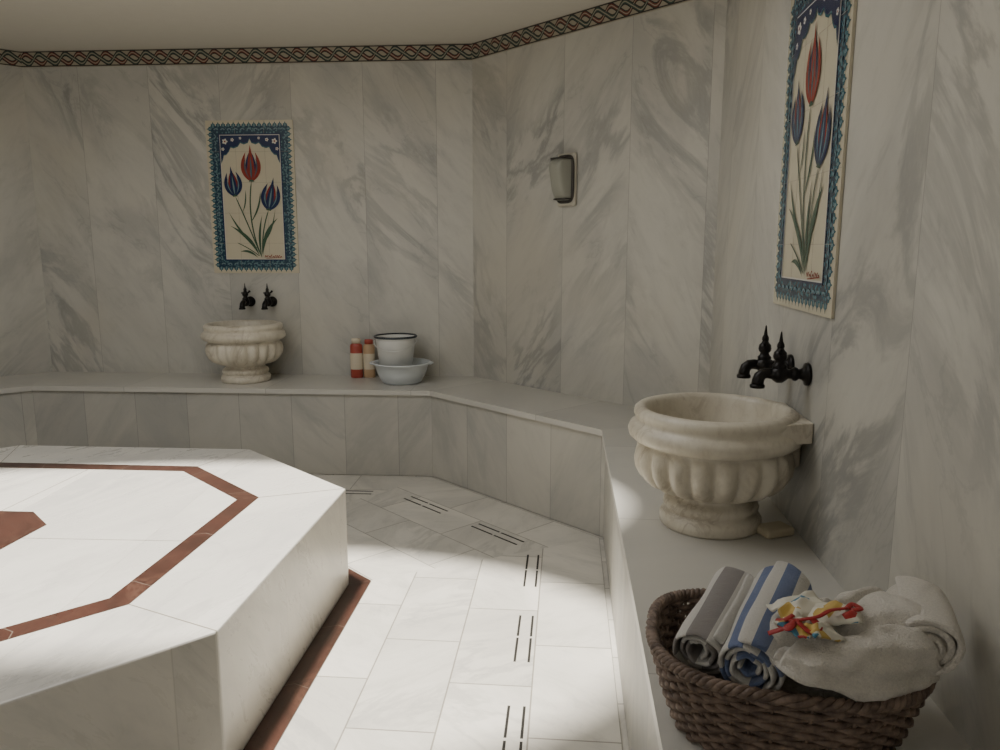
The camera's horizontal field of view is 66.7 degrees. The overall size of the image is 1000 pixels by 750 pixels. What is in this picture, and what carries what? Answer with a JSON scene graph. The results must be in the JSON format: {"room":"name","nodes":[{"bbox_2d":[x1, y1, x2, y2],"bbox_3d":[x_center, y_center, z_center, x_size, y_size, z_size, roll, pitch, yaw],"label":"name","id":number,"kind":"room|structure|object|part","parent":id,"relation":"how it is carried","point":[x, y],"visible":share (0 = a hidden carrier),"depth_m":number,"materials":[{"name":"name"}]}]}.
{"room":"spa","nodes":[
{"label":"spa","id":0,"kind":"room"},
{"bbox_2d":[0,65,51,375],"bbox_3d":[-3.854,-0.708,4.633,1.942,2.650,0.150,-8,13,-40],"label":"wall","id":1,"kind":"structure","parent":0,"point":[24,334],"depth_m":5.07,"materials":[{"name":"stone"}]},
{"bbox_2d":[0,49,21,67],"bbox_3d":[-3.802,-1.955,4.360,1.820,0.100,0.010,-8,13,-40],"label":"trim","id":2,"kind":"structure","parent":1,"relation":"attached to","point":[12,58],"depth_m":4.91,"materials":[{"name":"multicoloured tile"}]},
{"bbox_2d":[22,61,473,375],"bbox_3d":[-1.644,-0.794,5.144,3.074,2.650,0.150,1,10,4],"label":"wall","id":3,"kind":"structure","parent":0,"point":[383,151],"depth_m":5.02,"materials":[{"name":"stone"}]},
{"bbox_2d":[20,43,471,67],"bbox_3d":[-1.648,-2.038,4.852,2.952,0.100,0.010,1,10,4],"label":"trim","id":4,"kind":"structure","parent":3,"relation":"attached to","point":[408,52],"depth_m":4.85,"materials":[{"name":"multicoloured tile"}]},
{"bbox_2d":[239,283,254,309],"bbox_3d":[-1.683,-0.523,5.030,0.076,0.168,0.168,1,10,4],"label":"tap","id":5,"kind":"object","parent":3,"relation":"attached to","point":[246,301],"visible":1,"depth_m":5.01,"materials":[{"name":"brown metal"}]},
{"bbox_3d":[-1.679,-0.550,5.025,0.069,0.114,0.042,1,10,4],"label":"handle","id":6,"kind":"part","parent":5,"relation":"part of","materials":[{"name":"brown metal"}]},
{"bbox_3d":[-1.686,-0.478,5.038,0.070,0.077,0.168,1,10,4],"label":"spout","id":7,"kind":"part","parent":5,"relation":"part of","materials":[{"name":"brown metal"}]},
{"bbox_2d":[205,120,299,272],"bbox_3d":[-1.626,-1.165,4.997,0.580,0.980,0.012,1,10,4],"label":"tile panel","id":8,"kind":"object","parent":3,"relation":"attached to","point":[252,183],"visible":1,"depth_m":4.99,"materials":[{"name":"tile"}]},
{"bbox_2d":[261,284,276,309],"bbox_3d":[-1.533,-0.522,5.020,0.076,0.168,0.168,1,10,4],"label":"tap","id":9,"kind":"object","parent":3,"relation":"attached to","point":[271,301],"visible":1,"depth_m":5.01,"materials":[{"name":"brown metal"}]},
{"bbox_3d":[-1.529,-0.548,5.015,0.069,0.114,0.042,1,10,4],"label":"handle","id":10,"kind":"part","parent":9,"relation":"part of","materials":[{"name":"brown metal"}]},
{"bbox_3d":[-1.536,-0.477,5.028,0.070,0.077,0.168,1,10,4],"label":"spout","id":11,"kind":"part","parent":9,"relation":"part of","materials":[{"name":"brown metal"}]},
{"bbox_2d":[0,0,614,50],"bbox_3d":[-1.939,-1.730,1.980,6.264,0.250,6.282,0,10,0],"label":"ceiling","id":12,"kind":"structure","parent":0,"point":[25,25],"depth_m":4.28,"materials":[{"name":"paint"}]},
{"bbox_2d":[244,474,628,749],"bbox_3d":[-1.950,1.069,2.437,6.300,0.120,6.550,0,10,0],"label":"floor","id":13,"kind":"structure","parent":0,"point":[424,658],"depth_m":2.78,"materials":[{"name":"stone"}]},
{"bbox_2d":[0,445,370,749],"bbox_3d":[-1.889,0.760,2.637,2.687,0.422,2.617,0,10,0],"label":"platform","id":14,"kind":"object","parent":13,"relation":"on","point":[151,598],"visible":1,"depth_m":2.33,"materials":[{"name":"stone"}]},
{"bbox_2d":[346,490,372,493],"bbox_3d":[-0.901,0.676,4.392,0.330,0.002,0.056,1,10,4],"label":"floor drain","id":15,"kind":"object","parent":13,"relation":"on","point":[346,490],"visible":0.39,"depth_m":4.36,"materials":[{"name":"grey metal"}]},
{"bbox_2d":[404,496,446,512],"bbox_3d":[-0.410,0.712,4.178,0.056,0.002,0.330,-9,13,-42],"label":"floor drain","id":16,"kind":"object","parent":13,"relation":"on","point":[411,496],"visible":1,"depth_m":4.18,"materials":[{"name":"grey metal"}]},
{"bbox_2d":[0,372,971,749],"bbox_3d":[-1.941,0.753,2.322,5.958,0.540,6.128,0,10,0],"label":"bench","id":17,"kind":"object","parent":13,"relation":"on","point":[568,459],"visible":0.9,"depth_m":4.39,"materials":[{"name":"white stone"}]},
{"bbox_2d":[200,320,285,383],"bbox_3d":[-1.652,-0.151,4.920,0.524,0.375,0.524,1,10,7],"label":"basin","id":18,"kind":"object","parent":17,"relation":"on","point":[244,347],"visible":1,"depth_m":4.75,"materials":[{"name":"beige stone"}]},
{"bbox_2d":[350,338,362,377],"bbox_3d":[-0.950,-0.112,5.032,0.083,0.262,0.052,0,10,0],"label":"shampoo bottle","id":19,"kind":"object","parent":17,"relation":"on","point":[356,354],"visible":1,"depth_m":5.01,"materials":[{"name":"red plastic"}]},
{"bbox_2d":[363,339,374,377],"bbox_3d":[-0.868,-0.110,5.042,0.078,0.255,0.049,0,10,0],"label":"shampoo bottle","id":20,"kind":"object","parent":17,"relation":"on","point":[368,347],"visible":0.98,"depth_m":5.02,"materials":[{"name":"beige plastic"}]},
{"bbox_2d":[369,357,433,384],"bbox_3d":[-0.630,-0.021,4.875,0.378,0.134,0.378,-9,13,-44],"label":"plastic tub","id":21,"kind":"object","parent":17,"relation":"on","point":[413,374],"visible":0.94,"depth_m":4.75,"materials":[{"name":"white plastic"}]},
{"bbox_2d":[373,333,416,365],"bbox_3d":[-0.668,-0.115,4.879,0.278,0.284,0.278,0,10,0],"label":"plastic bucket","id":22,"kind":"object","parent":21,"relation":"on","point":[393,349],"visible":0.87,"depth_m":4.78,"materials":[{"name":"white plastic"}]},
{"bbox_2d":[628,392,812,539],"bbox_3d":[0.662,0.280,2.372,0.524,0.375,0.524,1,10,9],"label":"basin","id":23,"kind":"object","parent":17,"relation":"on","point":[713,457],"visible":1,"depth_m":2.21,"materials":[{"name":"beige stone"}]},
{"bbox_2d":[757,521,793,538],"bbox_3d":[0.830,0.468,2.300,0.100,0.028,0.070,-3,10,-20],"label":"soap bar","id":24,"kind":"object","parent":17,"relation":"on","point":[776,529],"visible":0.88,"depth_m":2.28,"materials":[{"name":"beige wax"}]},
{"bbox_2d":[645,588,935,749],"bbox_3d":[0.508,0.549,1.386,0.482,0.174,0.388,2,10,14],"label":"wicker basket","id":25,"kind":"object","parent":17,"relation":"on","point":[690,693],"visible":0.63,"depth_m":1.23,"materials":[{"name":"brown wicker"}]},
{"bbox_2d":[711,673,869,742],"bbox_3d":[0.508,0.563,1.388,0.343,0.117,0.247,2,10,14],"label":"folded towel","id":26,"kind":"object","parent":25,"relation":"on","point":[789,685],"visible":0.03,"depth_m":1.28,"materials":[{"name":"fabric"}]},
{"bbox_2d":[673,566,754,674],"bbox_3d":[0.402,0.447,1.391,0.097,0.106,0.265,6,11,32],"label":"rolled towel","id":27,"kind":"object","parent":26,"relation":"on","point":[698,643],"visible":0.84,"depth_m":1.32,"materials":[{"name":"grey fabric"}]},
{"bbox_2d":[718,561,811,690],"bbox_3d":[0.474,0.442,1.346,0.109,0.139,0.292,6,11,30],"label":"rolled towel","id":28,"kind":"object","parent":26,"relation":"on","point":[749,646],"visible":0.74,"depth_m":1.26,"materials":[{"name":"blue fabric"}]},
{"bbox_2d":[769,586,946,701],"bbox_3d":[0.576,0.445,1.260,0.317,0.159,0.218,0,10,0],"label":"towel","id":29,"kind":"object","parent":26,"relation":"on","point":[883,658],"visible":0.74,"depth_m":1.18,"materials":[{"name":"white fabric"}]},
{"bbox_2d":[766,590,863,641],"bbox_3d":[0.505,0.389,1.240,0.167,0.044,0.154,0,10,0],"label":"sachet","id":30,"kind":"object","parent":29,"relation":"on","point":[805,615],"visible":1,"depth_m":1.21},
{"bbox_2d":[886,576,965,675],"bbox_3d":[0.708,0.416,1.273,0.106,0.101,0.185,4,10,22],"label":"rolled towel","id":31,"kind":"object","parent":29,"relation":"on","point":[937,616],"visible":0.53,"depth_m":1.20,"materials":[{"name":"white fabric"}]},
{"bbox_2d":[471,523,523,544],"bbox_3d":[-0.014,0.784,3.753,0.056,0.002,0.330,-9,13,-42],"label":"floor drain","id":32,"kind":"object","parent":13,"relation":"on","point":[479,523],"visible":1,"depth_m":3.74,"materials":[{"name":"grey metal"}]},
{"bbox_2d":[502,705,525,749],"bbox_3d":[0.037,1.050,2.184,0.056,0.002,0.330,1,10,5],"label":"floor drain","id":33,"kind":"object","parent":13,"relation":"on","point":[508,706],"visible":1,"depth_m":2.24,"materials":[{"name":"grey metal"}]},
{"bbox_2d":[513,615,533,661],"bbox_3d":[0.088,0.953,2.759,0.056,0.002,0.330,1,10,5],"label":"floor drain","id":34,"kind":"object","parent":13,"relation":"on","point":[532,618],"visible":1,"depth_m":2.73,"materials":[{"name":"grey metal"}]},
{"bbox_2d":[523,555,538,586],"bbox_3d":[0.139,0.855,3.334,0.056,0.002,0.330,1,10,5],"label":"floor drain","id":35,"kind":"object","parent":13,"relation":"on","point":[527,555],"visible":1,"depth_m":3.32,"materials":[{"name":"grey metal"}]},
{"bbox_2d":[472,0,726,406],"bbox_3d":[0.489,-0.663,4.369,0.150,2.650,1.920,-9,13,-42],"label":"wall","id":36,"kind":"structure","parent":0,"point":[607,296],"depth_m":4.13,"materials":[{"name":"stone"}]},
{"bbox_2d":[549,152,576,206],"bbox_3d":[0.341,-1.094,4.250,0.128,0.290,0.138,-9,13,-42],"label":"wall lamp","id":37,"kind":"object","parent":36,"relation":"attached to","point":[562,168],"visible":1,"depth_m":4.22,"materials":[{"name":"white glass"}]},
{"bbox_2d":[549,158,570,200],"bbox_3d":[0.331,-1.095,4.241,0.100,0.236,0.110,-9,13,-42],"label":"diffuser","id":38,"kind":"object","parent":37,"relation":"attached to","point":[559,168],"depth_m":4.21,"materials":[{"name":"white glass"}]},
{"bbox_2d":[471,0,691,59],"bbox_3d":[0.428,-1.911,4.105,0.010,0.100,1.794,-9,13,-42],"label":"trim","id":39,"kind":"structure","parent":36,"relation":"attached to","point":[616,10],"depth_m":4.16,"materials":[{"name":"multicoloured tile"}]},
{"bbox_2d":[709,0,999,749],"bbox_3d":[0.915,-0.165,1.423,0.150,2.650,4.692,1,10,5],"label":"wall","id":40,"kind":"structure","parent":0,"point":[899,473],"depth_m":1.64,"materials":[{"name":"stone"}]},
{"bbox_2d":[737,325,794,378],"bbox_3d":[0.838,-0.073,2.401,0.168,0.168,0.076,1,10,5],"label":"tap","id":41,"kind":"object","parent":40,"relation":"attached to","point":[764,360],"visible":0.8,"depth_m":2.39,"materials":[{"name":"brown metal"}]},
{"bbox_3d":[0.837,-0.099,2.393,0.042,0.114,0.069,1,10,5],"label":"handle","id":42,"kind":"part","parent":41,"relation":"part of","materials":[{"name":"brown metal"}]},
{"bbox_3d":[0.838,-0.029,2.411,0.168,0.077,0.070,1,10,5],"label":"spout","id":43,"kind":"part","parent":41,"relation":"part of","materials":[{"name":"brown metal"}]},
{"bbox_2d":[750,332,812,388],"bbox_3d":[0.823,-0.044,2.228,0.168,0.168,0.076,1,10,5],"label":"tap","id":44,"kind":"object","parent":40,"relation":"attached to","point":[779,373],"visible":1,"depth_m":2.22,"materials":[{"name":"brown metal"}]},
{"bbox_3d":[0.822,-0.070,2.220,0.042,0.114,0.069,1,10,5],"label":"handle","id":45,"kind":"part","parent":44,"relation":"part of","materials":[{"name":"brown metal"}]},
{"bbox_3d":[0.823,0.000,2.239,0.168,0.077,0.070,1,10,5],"label":"spout","id":46,"kind":"part","parent":44,"relation":"part of","materials":[{"name":"brown metal"}]},
{"bbox_2d":[773,0,857,318],"bbox_3d":[0.910,-0.681,2.228,0.012,0.980,0.580,1,10,5],"label":"tile panel","id":47,"kind":"object","parent":40,"relation":"attached to","point":[821,32],"visible":1,"depth_m":2.18,"materials":[{"name":"tile"}]}
]}

